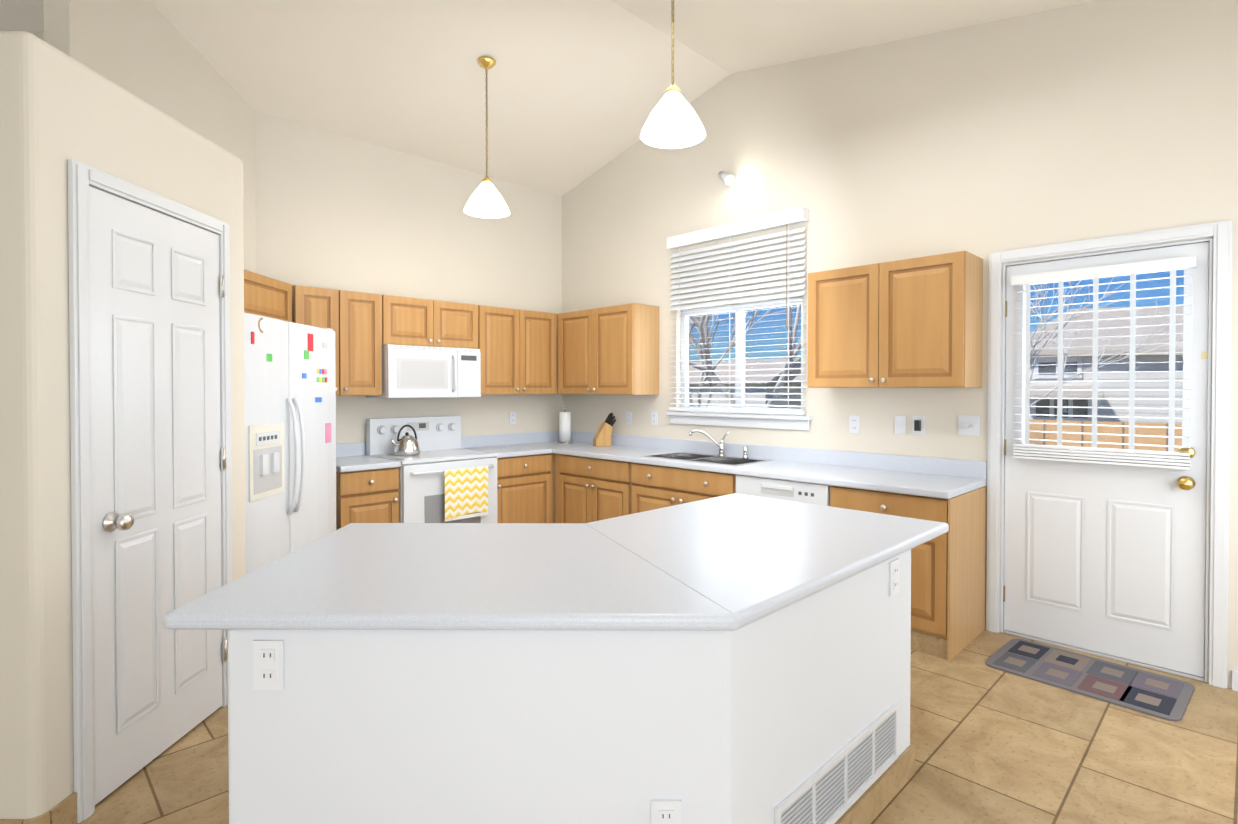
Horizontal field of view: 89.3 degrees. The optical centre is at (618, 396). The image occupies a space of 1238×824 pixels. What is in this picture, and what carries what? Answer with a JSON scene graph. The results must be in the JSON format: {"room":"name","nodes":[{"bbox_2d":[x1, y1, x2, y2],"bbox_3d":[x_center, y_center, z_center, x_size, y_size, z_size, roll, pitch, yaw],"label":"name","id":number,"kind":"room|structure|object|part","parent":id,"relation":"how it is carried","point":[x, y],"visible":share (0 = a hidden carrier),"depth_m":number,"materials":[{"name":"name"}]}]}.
{"room":"kitchen","nodes":[
{"label":"kitchen","id":0,"kind":"room"},
{"bbox_2d":[32,31,43,40],"bbox_3d":[-4.287,-0.402,3.542,3.267,3.474,0.120,0,1,0],"label":"wall","id":1,"kind":"structure","parent":0,"point":[40,34],"depth_m":3.46,"materials":[{"name":"paint"}]},
{"bbox_2d":[0,31,245,819],"bbox_3d":[-2.528,0.129,2.387,1.600,2.440,1.060,0,1,0],"label":"wall","id":2,"kind":"structure","parent":0,"point":[58,109],"depth_m":1.90,"materials":[{"name":"paint"}]},
{"bbox_2d":[0,792,76,823],"bbox_3d":[-2.500,1.305,1.901,1.235,0.100,1.130,-1,1,-45],"label":"baseboard","id":3,"kind":"structure","parent":2,"relation":"attached to","point":[64,811],"depth_m":1.93,"materials":[{"name":"brown wood"}]},
{"bbox_2d":[68,159,231,822],"bbox_3d":[-1.715,0.298,2.369,0.023,2.102,0.785,0,1,0],"label":"door frame","id":4,"kind":"structure","parent":2,"relation":"attached to","point":[82,177],"depth_m":2.01,"materials":[{"name":"white wood"}]},
{"bbox_2d":[89,186,222,804],"bbox_3d":[-1.719,0.324,2.369,0.016,2.026,0.659,0,1,0],"label":"pantry door","id":5,"kind":"structure","parent":2,"relation":"in","point":[155,374],"depth_m":2.29,"materials":[{"name":"white wood"}]},
{"bbox_2d":[102,275,226,661],"bbox_3d":[-1.698,0.314,2.386,0.455,1.660,0.480,-1,1,-45],"label":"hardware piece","id":6,"kind":"structure","parent":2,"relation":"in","point":[112,521],"depth_m":2.12,"materials":[{"name":"silver metal"}]},
{"bbox_2d":[43,0,255,272],"bbox_3d":[-2.592,-0.462,3.640,0.120,3.591,1.460,0,1,0],"label":"wall","id":7,"kind":"structure","parent":0,"point":[146,51],"depth_m":3.46,"materials":[{"name":"paint"}]},
{"bbox_2d":[255,111,561,454],"bbox_3d":[-1.569,-0.358,5.424,2.950,3.340,0.150,-1,1,-45],"label":"wall","id":8,"kind":"structure","parent":0,"point":[335,211],"depth_m":5.10,"materials":[{"name":"paint"}]},
{"bbox_2d":[244,270,347,326],"bbox_3d":[-2.368,-0.598,3.582,1.126,0.305,1.126,-1,1,-45],"label":"upper cabinet","id":9,"kind":"object","parent":8,"relation":"attached to","point":[265,296],"depth_m":4.24,"materials":[{"name":"brown wood"}]},
{"bbox_2d":[319,291,381,395],"bbox_3d":[-2.090,-0.387,4.568,0.606,0.752,0.327,-1,1,-45],"label":"upper cabinet","id":10,"kind":"object","parent":8,"relation":"attached to","point":[358,351],"depth_m":4.55,"materials":[{"name":"brown wood"}]},
{"bbox_2d":[380,294,479,348],"bbox_3d":[-1.580,-0.584,5.069,0.820,0.370,0.327,-1,1,-45],"label":"upper cabinet","id":11,"kind":"object","parent":8,"relation":"attached to","point":[403,320],"depth_m":4.92,"materials":[{"name":"brown wood"}]},
{"bbox_2d":[366,344,480,397],"bbox_3d":[-1.547,-0.195,5.027,0.790,0.400,0.441,-1,1,-45],"label":"microwave","id":12,"kind":"object","parent":11,"relation":"attached to","point":[409,371],"visible":1,"depth_m":4.86,"materials":[{"name":"white"}]},
{"bbox_2d":[509,412,515,423],"bbox_3d":[-0.997,0.197,5.882,0.070,0.115,0.010,-1,1,-45],"label":"outlet plates","id":13,"kind":"object","parent":8,"relation":"attached to","point":[512,417],"visible":1,"depth_m":5.88,"materials":[{"name":"white plastic"}]},
{"bbox_2d":[480,305,555,394],"bbox_3d":[-0.991,-0.400,5.653,0.825,0.752,0.327,-1,1,-45],"label":"upper cabinet","id":14,"kind":"object","parent":8,"relation":"attached to","point":[518,347],"depth_m":5.52,"materials":[{"name":"brown wood"}]},
{"bbox_2d":[0,0,1096,195],"bbox_3d":[-1.996,-1.881,2.385,7.800,1.394,9.950,-1,1,-45],"label":"ceiling","id":15,"kind":"structure","parent":0,"point":[576,90],"depth_m":4.19,"materials":[{"name":"paint"}]},
{"bbox_2d":[464,56,509,217],"bbox_3d":[-0.898,-1.767,4.256,0.310,1.021,0.310,-1,1,-45],"label":"pendant light","id":16,"kind":"object","parent":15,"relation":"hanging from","point":[486,200],"visible":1,"depth_m":4.23,"materials":[{"name":"white glass"}]},
{"bbox_3d":[-0.898,-1.356,4.261,0.310,0.200,0.310,-1,1,-45],"label":"lamp shade","id":17,"kind":"part","parent":16,"relation":"part of","materials":[{"name":"white glass"}]},
{"bbox_2d":[640,0,705,148],"bbox_3d":[0.254,-1.759,2.949,0.310,1.058,0.310,-1,1,-45],"label":"pendant light","id":18,"kind":"object","parent":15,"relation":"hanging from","point":[673,121],"visible":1,"depth_m":2.95,"materials":[{"name":"white glass"}]},
{"bbox_3d":[0.254,-1.315,2.954,0.066,0.082,0.064,-1,1,-45],"label":"bulb","id":19,"kind":"part","parent":18,"relation":"part of","materials":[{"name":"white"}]},
{"bbox_3d":[0.254,-1.330,2.954,0.310,0.200,0.310,-1,1,-45],"label":"lamp shade","id":20,"kind":"part","parent":18,"relation":"part of","materials":[{"name":"white glass"}]},
{"bbox_2d":[77,629,1237,823],"bbox_3d":[-0.924,1.390,1.445,7.650,0.060,6.750,-1,1,-45],"label":"floor","id":21,"kind":"structure","parent":0,"point":[994,746],"depth_m":2.32,"materials":[{"name":"tile"}]},
{"bbox_2d":[244,311,335,573],"bbox_3d":[-2.119,0.456,3.488,0.769,1.760,1.010,0,1,0],"label":"fridge","id":22,"kind":"object","parent":21,"relation":"on","point":[290,435],"visible":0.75,"depth_m":3.39,"materials":[{"name":"white painted metal"},{"name":"white plastic"}]},
{"bbox_3d":[-1.798,0.324,3.199,0.228,0.370,0.228,-1,1,-45],"label":"dispenser panel","id":23,"kind":"part","parent":22,"relation":"part of","materials":[{"name":"white plastic"}]},
{"bbox_3d":[-1.768,0.321,3.434,0.103,0.639,0.103,-1,1,-45],"label":"handle","id":24,"kind":"part","parent":22,"relation":"part of","materials":[{"name":"white plastic"}]},
{"bbox_2d":[336,467,398,529],"bbox_3d":[-1.927,0.911,4.546,0.416,0.824,0.611,-1,1,-45],"label":"base cabinet","id":25,"kind":"object","parent":21,"relation":"on","point":[364,496],"depth_m":4.31,"materials":[{"name":"brown wood"}]},
{"bbox_2d":[336,442,400,471],"bbox_3d":[-1.921,0.428,4.532,0.422,0.140,0.632,-1,1,-45],"label":"countertop","id":26,"kind":"structure","parent":25,"relation":"on","point":[350,457],"depth_m":4.51,"materials":[{"name":"laminate"}]},
{"bbox_2d":[366,416,496,522],"bbox_3d":[-1.446,0.743,4.922,0.794,1.150,0.696,-1,1,-45],"label":"range","id":27,"kind":"object","parent":21,"relation":"on","point":[444,477],"visible":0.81,"depth_m":4.78,"materials":[{"name":"white metal"}]},
{"bbox_2d":[390,425,419,455],"bbox_3d":[-1.662,0.331,4.856,0.238,0.233,0.196,-1,1,-45],"label":"kettle","id":28,"kind":"object","parent":27,"relation":"on","point":[406,444],"visible":1,"depth_m":4.81,"materials":[{"name":"silver metal"}]},
{"bbox_3d":[-1.625,0.249,5.097,0.682,0.086,0.035,-1,1,-45],"label":"panel","id":29,"kind":"part","parent":27,"relation":"part of","materials":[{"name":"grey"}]},
{"bbox_3d":[-1.228,0.546,4.698,0.691,0.021,0.055,-1,1,-45],"label":"handle","id":30,"kind":"part","parent":27,"relation":"part of","materials":[{"name":"white metal"}]},
{"bbox_2d":[444,465,488,521],"bbox_3d":[-1.149,0.724,4.734,0.370,0.382,0.012,-1,1,-45],"label":"towel","id":31,"kind":"object","parent":27,"relation":"hanging from","point":[466,489],"depth_m":4.73,"materials":[{"name":"yellow fabric"}]},
{"bbox_2d":[497,453,551,522],"bbox_3d":[-1.002,0.900,5.458,0.586,0.824,0.611,-1,1,-45],"label":"base cabinet","id":32,"kind":"object","parent":21,"relation":"on","point":[524,483],"depth_m":5.24,"materials":[{"name":"brown wood"}]},
{"bbox_2d":[461,433,547,457],"bbox_3d":[-1.012,0.417,5.428,0.539,0.140,0.632,-1,1,-45],"label":"countertop","id":33,"kind":"structure","parent":32,"relation":"on","point":[511,444],"depth_m":5.62,"materials":[{"name":"laminate"}]},
{"bbox_2d":[228,553,914,823],"bbox_3d":[-0.169,0.943,2.091,1.959,0.819,1.514,-1,1,-45],"label":"kitchen island","id":34,"kind":"object","parent":21,"relation":"on","point":[736,659],"depth_m":1.48,"materials":[{"name":"paint"}]},
{"bbox_2d":[774,701,898,823],"bbox_3d":[0.679,1.145,1.879,0.776,0.189,0.008,-1,1,-45],"label":"vent","id":35,"kind":"object","parent":34,"relation":"attached to","point":[837,785],"depth_m":1.88,"materials":[{"name":"white metal"}]},
{"bbox_2d":[552,453,627,522],"bbox_3d":[-0.032,0.902,5.328,0.612,0.824,0.937,-1,1,-45],"label":"base cabinet","id":36,"kind":"object","parent":21,"relation":"on","point":[584,489],"depth_m":5.12,"materials":[{"name":"brown wood"}]},
{"bbox_2d":[524,431,986,498],"bbox_3d":[0.533,0.426,4.716,0.660,0.140,3.817,-1,1,-45],"label":"countertop","id":37,"kind":"structure","parent":36,"relation":"on","point":[944,478],"depth_m":4.08,"materials":[{"name":"laminate"}]},
{"bbox_2d":[557,407,572,443],"bbox_3d":[-0.511,0.266,5.961,0.150,0.346,0.150,-1,1,-45],"label":"paper towel","id":38,"kind":"object","parent":37,"relation":"on","point":[565,427],"visible":1,"depth_m":5.91,"materials":[{"name":"white paper"}]},
{"bbox_2d":[593,412,615,446],"bbox_3d":[-0.127,0.291,5.664,0.193,0.303,0.100,0,1,-20],"label":"knife block","id":39,"kind":"object","parent":37,"relation":"on","point":[602,438],"visible":1,"depth_m":5.62,"materials":[{"name":"brown wood"}]},
{"bbox_2d":[644,429,773,465],"bbox_3d":[0.655,0.439,4.657,0.483,0.375,0.838,-1,1,-45],"label":"sink","id":40,"kind":"object","parent":37,"relation":"in","point":[721,458],"visible":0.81,"depth_m":4.75,"materials":[{"name":"silver metal"}]},
{"bbox_2d":[688,429,748,458],"bbox_3d":[0.755,0.351,4.753,0.176,0.201,0.451,-1,1,-45],"label":"faucet","id":41,"kind":"object","parent":37,"relation":"on","point":[721,444],"depth_m":4.79,"materials":[{"name":"silver metal"}]},
{"bbox_2d":[628,462,735,514],"bbox_3d":[0.630,0.910,4.657,0.612,0.824,0.948,-1,1,-45],"label":"base cabinet","id":42,"kind":"object","parent":21,"relation":"on","point":[650,487],"depth_m":4.50,"materials":[{"name":"brown wood"}]},
{"bbox_2d":[736,475,830,505],"bbox_3d":[1.189,0.917,4.065,0.594,0.822,0.642,-1,1,-45],"label":"dishwasher","id":43,"kind":"object","parent":21,"relation":"on","point":[809,493],"visible":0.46,"depth_m":3.83,"materials":[{"name":"white"}]},
{"bbox_2d":[830,486,986,660],"bbox_3d":[1.661,0.923,3.611,0.612,0.824,0.647,-1,1,-45],"label":"base cabinet","id":44,"kind":"object","parent":21,"relation":"on","point":[948,595],"depth_m":3.29,"materials":[{"name":"brown wood"}]},
{"bbox_2d":[985,638,1194,720],"bbox_3d":[2.247,1.335,3.021,0.500,0.011,0.740,-1,1,-42],"label":"rug","id":45,"kind":"object","parent":21,"relation":"on","point":[1152,694],"visible":0.98,"depth_m":2.97,"materials":[{"name":"fabric"},{"name":"rubber"}]},
{"bbox_2d":[562,0,1237,688],"bbox_3d":[1.746,-0.590,4.055,0.150,3.836,6.750,-1,1,-45],"label":"wall","id":46,"kind":"structure","parent":0,"point":[1094,120],"depth_m":3.79,"materials":[{"name":"paint"}]},
{"bbox_2d":[556,303,658,394],"bbox_3d":[-0.113,-0.399,5.596,0.327,0.752,0.970,-1,1,-45],"label":"upper cabinet","id":47,"kind":"object","parent":46,"relation":"attached to","point":[612,350],"depth_m":5.35,"materials":[{"name":"brown wood"}]},
{"bbox_2d":[626,412,631,424],"bbox_3d":[0.089,0.190,5.629,0.010,0.115,0.070,-1,1,-45],"label":"electrical outlet plate","id":48,"kind":"object","parent":46,"relation":"attached to","point":[628,414],"depth_m":5.62,"materials":[{"name":"white plastic"}]},
{"bbox_2d":[651,412,657,424],"bbox_3d":[0.304,0.185,5.410,0.010,0.115,0.070,-1,1,-45],"label":"electrical outlet plate","id":49,"kind":"object","parent":46,"relation":"attached to","point":[654,415],"depth_m":5.41,"materials":[{"name":"white plastic"}]},
{"bbox_2d":[718,171,733,184],"bbox_3d":[0.815,-1.667,4.778,0.139,0.131,0.166,-1,1,-45],"label":"light","id":50,"kind":"object","parent":46,"relation":"attached to","point":[727,178],"visible":1,"depth_m":4.72,"materials":[{"name":"white"}]},
{"bbox_3d":[0.833,-1.629,4.709,0.060,0.052,0.041,-1,1,-45],"label":"bulb","id":51,"kind":"part","parent":50,"relation":"part of","materials":[{"name":"white glass"}]},
{"bbox_2d":[666,297,812,430],"bbox_3d":[0.906,-0.245,4.839,0.150,0.948,1.310,-1,1,-45],"label":"window","id":52,"kind":"structure","parent":46,"relation":"in","point":[740,343],"depth_m":4.85,"materials":[{"name":"white"}]},
{"bbox_2d":[666,207,808,414],"bbox_3d":[0.858,-0.599,4.788,0.080,1.433,1.244,-1,1,-45],"label":"window blind","id":53,"kind":"object","parent":52,"relation":"attached to","point":[772,221],"visible":0.96,"depth_m":4.72,"materials":[{"name":"white plastic"}]},
{"bbox_2d":[849,415,859,432],"bbox_3d":[1.556,0.181,4.141,0.010,0.115,0.070,-1,1,-45],"label":"electrical outlet plate","id":54,"kind":"object","parent":46,"relation":"attached to","point":[854,421],"depth_m":4.14,"materials":[{"name":"white plastic"}]},
{"bbox_2d":[807,251,982,387],"bbox_3d":[1.648,-0.425,3.811,0.327,0.737,0.921,-1,1,-45],"label":"upper cabinet","id":55,"kind":"object","parent":46,"relation":"attached to","point":[912,323],"depth_m":3.61,"materials":[{"name":"brown wood"}]},
{"bbox_2d":[895,415,905,433],"bbox_3d":[1.762,0.175,3.928,0.016,0.115,0.070,-1,1,-45],"label":"electrical outlet plate","id":56,"kind":"object","parent":46,"relation":"attached to","point":[900,421],"depth_m":3.93,"materials":[{"name":"white plastic"}]},
{"bbox_2d":[912,415,924,434],"bbox_3d":[1.833,0.173,3.846,0.030,0.115,0.070,-1,1,-45],"label":"electrical outlet plate","id":57,"kind":"object","parent":46,"relation":"attached to","point":[918,422],"depth_m":3.84,"materials":[{"name":"white"}]},
{"bbox_2d":[958,415,980,435],"bbox_3d":[2.035,0.166,3.646,0.022,0.115,0.115,-1,1,-45],"label":"electrical outlet plate","id":58,"kind":"object","parent":46,"relation":"attached to","point":[968,425],"depth_m":3.65,"materials":[{"name":"white plastic"}]},
{"bbox_2d":[1003,242,1208,676],"bbox_3d":[2.486,0.296,3.256,0.056,2.053,0.834,-1,1,-45],"label":"back door","id":59,"kind":"structure","parent":46,"relation":"in","point":[1109,559],"depth_m":3.20,"materials":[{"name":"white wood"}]},
{"bbox_2d":[1011,256,1196,469],"bbox_3d":[2.443,-0.161,3.210,0.062,1.000,0.750,-1,1,-45],"label":"window blind","id":60,"kind":"object","parent":59,"relation":"attached to","point":[1170,458],"visible":1,"depth_m":3.17,"materials":[{"name":"white plastic"}]},
{"bbox_2d":[986,220,1232,688],"bbox_3d":[2.506,0.263,3.278,0.176,2.154,0.990,-1,1,-45],"label":"door frame","id":61,"kind":"structure","parent":46,"relation":"attached to","point":[1218,447],"depth_m":2.94,"materials":[{"name":"white wood"}]},
{"bbox_2d":[1232,670,1237,690],"bbox_3d":[3.431,1.306,2.250,0.014,0.090,1.760,-1,1,-45],"label":"baseboard","id":62,"kind":"structure","parent":46,"relation":"attached to","point":[1234,680],"depth_m":2.87,"materials":[{"name":"white wood"}]},
{"label":"outside","id":63,"kind":"structure","parent":0,"visible":0},
{"bbox_3d":[13.819,2.008,34.576,59.840,0.100,100.000,-1,1,-45],"label":"ground","id":64,"kind":"structure","parent":63,"visible":0},
{"bbox_2d":[688,358,800,408],"bbox_3d":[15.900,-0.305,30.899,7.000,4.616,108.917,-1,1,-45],"label":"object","id":65,"kind":"structure","parent":64,"relation":"on","point":[751,363],"depth_m":36.42,"materials":[{"name":"beige"}]},
{"bbox_2d":[688,277,1183,407],"bbox_3d":[2.623,-0.473,8.616,3.748,5.496,7.947,-1,1,-45],"label":"tree","id":66,"kind":"object","parent":64,"relation":"on","point":[705,339],"depth_m":9.51,"materials":[{"name":"brown plant"}]},
{"bbox_2d":[1029,305,1183,423],"bbox_3d":[13.710,-0.210,17.314,8.200,4.755,3.785,-1,1,-45],"label":"house","id":67,"kind":"structure","parent":64,"relation":"on","point":[1119,367],"depth_m":15.31,"materials":[{"name":"beige"}]},
{"bbox_2d":[1029,419,1206,508],"bbox_3d":[3.376,1.270,13.728,0.055,1.883,55.000,-1,1,-45],"label":"fence","id":68,"kind":"object","parent":64,"relation":"on","point":[1109,429],"depth_m":9.57,"materials":[{"name":"brown wood"}]}
]}

